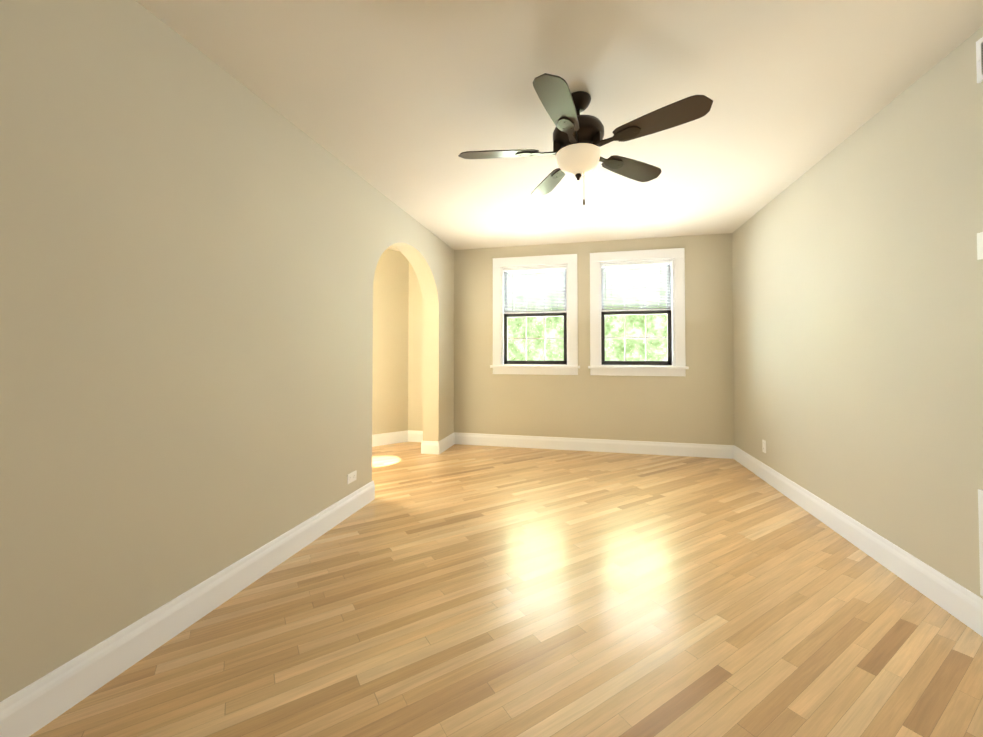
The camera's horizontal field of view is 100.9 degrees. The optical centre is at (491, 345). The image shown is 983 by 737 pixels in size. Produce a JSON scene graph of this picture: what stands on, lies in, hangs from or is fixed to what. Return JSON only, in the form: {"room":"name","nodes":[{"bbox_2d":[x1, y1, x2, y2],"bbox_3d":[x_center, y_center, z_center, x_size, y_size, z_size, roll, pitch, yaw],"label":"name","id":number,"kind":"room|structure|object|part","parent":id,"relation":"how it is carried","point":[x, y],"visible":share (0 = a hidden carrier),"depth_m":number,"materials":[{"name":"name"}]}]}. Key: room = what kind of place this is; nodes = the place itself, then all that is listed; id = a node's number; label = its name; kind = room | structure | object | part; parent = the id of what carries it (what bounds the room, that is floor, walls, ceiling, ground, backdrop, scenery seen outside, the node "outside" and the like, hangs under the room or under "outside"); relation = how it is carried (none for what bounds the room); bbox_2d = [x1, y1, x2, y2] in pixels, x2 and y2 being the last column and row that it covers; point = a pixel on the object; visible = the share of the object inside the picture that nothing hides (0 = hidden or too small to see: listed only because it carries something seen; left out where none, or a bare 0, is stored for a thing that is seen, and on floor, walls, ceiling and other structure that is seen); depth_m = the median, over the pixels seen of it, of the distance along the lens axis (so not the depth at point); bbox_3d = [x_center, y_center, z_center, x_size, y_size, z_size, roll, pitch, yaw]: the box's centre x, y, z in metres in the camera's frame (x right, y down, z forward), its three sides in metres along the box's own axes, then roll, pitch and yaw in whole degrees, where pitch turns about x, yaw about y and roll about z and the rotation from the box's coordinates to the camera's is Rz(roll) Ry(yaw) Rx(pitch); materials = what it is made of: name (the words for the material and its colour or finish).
{"room":"empty living room","nodes":[
{"label":"empty living room","id":0,"kind":"room"},
{"bbox_2d":[0,0,453,701],"bbox_3d":[-1.441,-0.059,1.870,0.200,2.600,7.400,0,-1,13],"label":"wall","id":1,"kind":"structure","parent":0,"point":[194,242],"depth_m":1.69,"materials":[{"name":"beige paint"}]},
{"bbox_2d":[0,481,374,736],"bbox_3d":[-1.576,1.144,0.792,0.017,0.152,5.287,0,-1,13],"label":"baseboard","id":2,"kind":"structure","parent":1,"relation":"attached to","point":[33,707],"depth_m":1.63,"materials":[{"name":"white wood"}]},
{"bbox_2d":[347,470,356,483],"bbox_3d":[-1.051,0.994,3.062,0.008,0.072,0.118,0,-1,13],"label":"electrical outlet","id":3,"kind":"object","parent":1,"relation":"attached to","point":[351,477],"visible":1,"depth_m":3.05,"materials":[{"name":"white plastic"}]},
{"bbox_2d":[421,441,437,454],"bbox_3d":[-0.742,1.226,4.876,0.217,0.152,0.017,0,-1,13],"label":"baseboard","id":4,"kind":"structure","parent":1,"relation":"attached to","point":[429,447],"depth_m":4.87,"materials":[{"name":"white wood"}]},
{"bbox_2d":[438,433,454,454],"bbox_3d":[-0.562,1.231,5.132,0.017,0.152,0.597,0,-1,13],"label":"baseboard","id":5,"kind":"structure","parent":1,"relation":"attached to","point":[445,443],"depth_m":5.09,"materials":[{"name":"white wood"}]},
{"bbox_2d":[372,249,408,434],"bbox_3d":[-1.743,0.009,5.233,1.393,2.600,0.150,1,-1,-38],"label":"wall","id":6,"kind":"structure","parent":0,"point":[390,343],"depth_m":5.44,"materials":[{"name":"beige paint"}]},
{"bbox_2d":[372,430,407,446],"bbox_3d":[-1.688,1.231,5.145,1.403,0.152,0.017,1,-1,-38],"label":"baseboard","id":7,"kind":"structure","parent":6,"relation":"attached to","point":[389,438],"depth_m":5.40,"materials":[{"name":"white wood"}]},
{"bbox_2d":[29,442,982,736],"bbox_3d":[0.258,1.294,1.466,7.600,0.120,7.840,0,-1,13],"label":"floor","id":8,"kind":"structure","parent":0,"point":[457,590],"depth_m":1.78,"materials":[{"name":"brown wood"}]},
{"bbox_2d":[136,0,982,250],"bbox_3d":[0.258,-1.426,1.521,7.600,0.120,7.840,0,-1,13],"label":"ceiling","id":9,"kind":"structure","parent":0,"point":[402,104],"depth_m":2.12,"materials":[{"name":"paint"}]},
{"bbox_2d":[458,73,712,204],"bbox_3d":[0.434,-1.052,2.203,1.247,0.600,1.252,0,-1,13],"label":"fan","id":10,"kind":"object","parent":9,"relation":"hanging from","point":[578,141],"visible":1,"depth_m":2.11,"materials":[{"name":"brown wood"}]},
{"bbox_3d":[0.037,-1.066,2.256,0.450,0.036,0.173,0,-1,13],"label":"blade","id":11,"kind":"part","parent":10,"relation":"part of","materials":[{"name":"brown wood"}]},
{"bbox_3d":[0.373,-1.058,2.644,0.273,0.036,0.421,0,-1,13],"label":"blade","id":12,"kind":"part","parent":10,"relation":"part of","materials":[{"name":"brown wood"}]},
{"bbox_3d":[0.297,-1.075,1.823,0.184,0.036,0.449,0,-1,13],"label":"blade","id":13,"kind":"part","parent":10,"relation":"part of","materials":[{"name":"brown wood"}]},
{"bbox_3d":[0.475,-1.194,2.226,0.276,0.315,0.276,0,-1,13],"label":"motor","id":14,"kind":"part","parent":10,"relation":"part of","materials":[{"name":"brown metal"}]},
{"bbox_3d":[0.475,-0.993,2.222,0.240,0.117,0.240,0,-1,13],"label":"lamp shade","id":15,"kind":"part","parent":10,"relation":"part of","materials":[{"name":"white glass"}]},
{"bbox_3d":[0.847,-1.062,2.446,0.367,0.036,0.359,0,-1,13],"label":"blade","id":16,"kind":"part","parent":10,"relation":"part of","materials":[{"name":"brown wood"}]},
{"bbox_3d":[0.798,-1.073,1.935,0.417,0.036,0.282,0,-1,13],"label":"blade","id":17,"kind":"part","parent":10,"relation":"part of","materials":[{"name":"brown wood"}]},
{"bbox_2d":[408,233,734,444],"bbox_3d":[1.121,0.008,5.193,7.600,2.600,0.240,0,-1,13],"label":"wall","id":18,"kind":"structure","parent":0,"point":[695,404],"depth_m":5.05,"materials":[{"name":"beige paint"}]},
{"bbox_2d":[408,430,422,441],"bbox_3d":[-0.923,1.239,5.514,0.460,0.152,0.017,0,-1,13],"label":"baseboard","id":19,"kind":"structure","parent":18,"relation":"attached to","point":[415,436],"depth_m":5.54,"materials":[{"name":"white wood"}]},
{"bbox_2d":[490,254,579,374],"bbox_3d":[0.570,-0.385,5.302,1.140,1.520,0.295,0,-1,13],"label":"window","id":20,"kind":"structure","parent":18,"relation":"in","point":[569,262],"depth_m":5.24,"materials":[{"name":"white wood"}]},
{"bbox_3d":[0.577,-0.694,5.340,0.736,0.546,0.018,0,-1,13],"label":"upper window sash muntins","id":21,"kind":"part","parent":20,"relation":"part of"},
{"bbox_2d":[504,271,565,311],"bbox_3d":[0.557,-0.705,5.254,0.804,0.548,0.044,0,-1,13],"label":"window blind","id":22,"kind":"object","parent":20,"relation":"attached to","point":[512,293],"visible":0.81,"depth_m":5.26,"materials":[{"name":"grey plastic"}]},
{"bbox_3d":[0.559,-0.714,5.262,0.812,0.590,0.040,0,-1,13],"label":"window blind rails","id":23,"kind":"part","parent":20,"relation":"part of","materials":[{"name":"white plastic"}]},
{"bbox_3d":[0.568,-0.088,5.288,0.820,0.665,0.032,0,-1,13],"label":"window sash","id":24,"kind":"part","parent":20,"relation":"part of","materials":[{"name":"black"}]},
{"bbox_3d":[0.568,-0.088,5.288,0.736,0.581,0.018,0,-1,13],"label":"lower window sash muntins","id":25,"kind":"part","parent":20,"relation":"part of","materials":[{"name":"white"}]},
{"bbox_3d":[0.577,-0.694,5.340,0.820,0.630,0.032,0,-1,13],"label":"window sash","id":26,"kind":"part","parent":20,"relation":"part of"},
{"bbox_3d":[0.568,-0.088,5.288,0.778,0.623,0.004,0,-1,13],"label":"sash glass","id":27,"kind":"part","parent":20,"relation":"part of","materials":[{"name":"clear glass"}]},
{"bbox_3d":[0.577,-0.694,5.340,0.778,0.588,0.004,0,-1,13],"label":"sash glass","id":28,"kind":"part","parent":20,"relation":"part of","materials":[{"name":"clear glass"}]},
{"bbox_2d":[454,432,733,458],"bbox_3d":[1.141,1.229,5.032,3.380,0.152,0.017,0,-1,13],"label":"baseboard","id":29,"kind":"structure","parent":18,"relation":"attached to","point":[648,447],"depth_m":4.98,"materials":[{"name":"white wood"}]},
{"bbox_2d":[588,248,688,375],"bbox_3d":[1.778,-0.391,5.020,1.140,1.520,0.295,0,-1,13],"label":"window","id":30,"kind":"structure","parent":18,"relation":"in","point":[678,367],"depth_m":4.95,"materials":[{"name":"white wood"}]},
{"bbox_3d":[1.785,-0.700,5.058,0.778,0.588,0.004,0,-1,13],"label":"sash glass","id":31,"kind":"part","parent":30,"relation":"part of","materials":[{"name":"clear glass"}]},
{"bbox_3d":[1.785,-0.700,5.058,0.736,0.546,0.018,0,-1,13],"label":"upper window sash muntins","id":32,"kind":"part","parent":30,"relation":"part of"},
{"bbox_2d":[601,265,670,309],"bbox_3d":[1.765,-0.711,4.972,0.804,0.548,0.044,0,-1,13],"label":"window blind","id":33,"kind":"object","parent":30,"relation":"attached to","point":[640,275],"visible":0.88,"depth_m":4.98,"materials":[{"name":"grey plastic"}]},
{"bbox_3d":[1.767,-0.719,4.980,0.812,0.590,0.040,0,-1,13],"label":"window blind rails","id":34,"kind":"part","parent":30,"relation":"part of","materials":[{"name":"white plastic"}]},
{"bbox_3d":[1.785,-0.700,5.058,0.820,0.630,0.032,0,-1,13],"label":"window sash","id":35,"kind":"part","parent":30,"relation":"part of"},
{"bbox_3d":[1.776,-0.093,5.007,0.820,0.665,0.032,0,-1,13],"label":"window sash","id":36,"kind":"part","parent":30,"relation":"part of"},
{"bbox_3d":[1.776,-0.093,5.007,0.736,0.581,0.018,0,-1,13],"label":"lower window sash muntins","id":37,"kind":"part","parent":30,"relation":"part of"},
{"bbox_3d":[1.776,-0.093,5.007,0.778,0.623,0.004,0,-1,13],"label":"sash glass","id":38,"kind":"part","parent":30,"relation":"part of","materials":[{"name":"clear glass"}]},
{"bbox_2d":[732,26,982,598],"bbox_3d":[2.055,-0.075,1.054,0.220,2.600,7.400,0,-1,13],"label":"wall","id":39,"kind":"structure","parent":0,"point":[857,266],"depth_m":2.31,"materials":[{"name":"beige paint"}]},
{"bbox_2d":[762,439,765,452],"bbox_3d":[2.600,0.962,3.874,0.008,0.118,0.072,0,-1,13],"label":"electrical outlet","id":40,"kind":"object","parent":39,"relation":"attached to","point":[764,446],"visible":1,"depth_m":3.87,"materials":[{"name":"white plastic"}]},
{"bbox_2d":[734,445,982,636],"bbox_3d":[2.364,1.186,2.873,0.017,0.152,3.667,0,-1,13],"label":"baseboard","id":41,"kind":"structure","parent":39,"relation":"attached to","point":[962,604],"depth_m":2.29,"materials":[{"name":"white wood"}]},
{"bbox_2d":[976,37,982,82],"bbox_3d":[2.055,-1.219,1.595,0.015,0.180,0.310,0,-1,13],"label":"air vent","id":42,"kind":"object","parent":39,"relation":"in","point":[979,56],"visible":0.98,"depth_m":1.73,"materials":[{"name":"white"}]},
{"bbox_2d":[977,232,982,259],"bbox_3d":[2.087,-0.427,1.721,0.016,0.116,0.072,0,-1,13],"label":"switch plate","id":43,"kind":"object","parent":39,"relation":"attached to","point":[980,246],"visible":1,"depth_m":1.74,"materials":[{"name":"white plastic"}]},
{"bbox_2d":[978,489,982,595],"bbox_3d":[2.037,0.839,1.476,0.015,0.450,0.550,0,-1,13],"label":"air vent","id":44,"kind":"object","parent":39,"relation":"in","point":[980,504],"visible":1,"depth_m":1.74,"materials":[{"name":"white metal"}]},
{"label":"outside","id":45,"kind":"structure","parent":0,"visible":0},
{"bbox_2d":[508,267,666,360],"bbox_3d":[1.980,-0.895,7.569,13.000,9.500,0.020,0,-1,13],"label":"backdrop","id":46,"kind":"structure","parent":45,"point":[550,332],"depth_m":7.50,"materials":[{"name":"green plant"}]}
]}

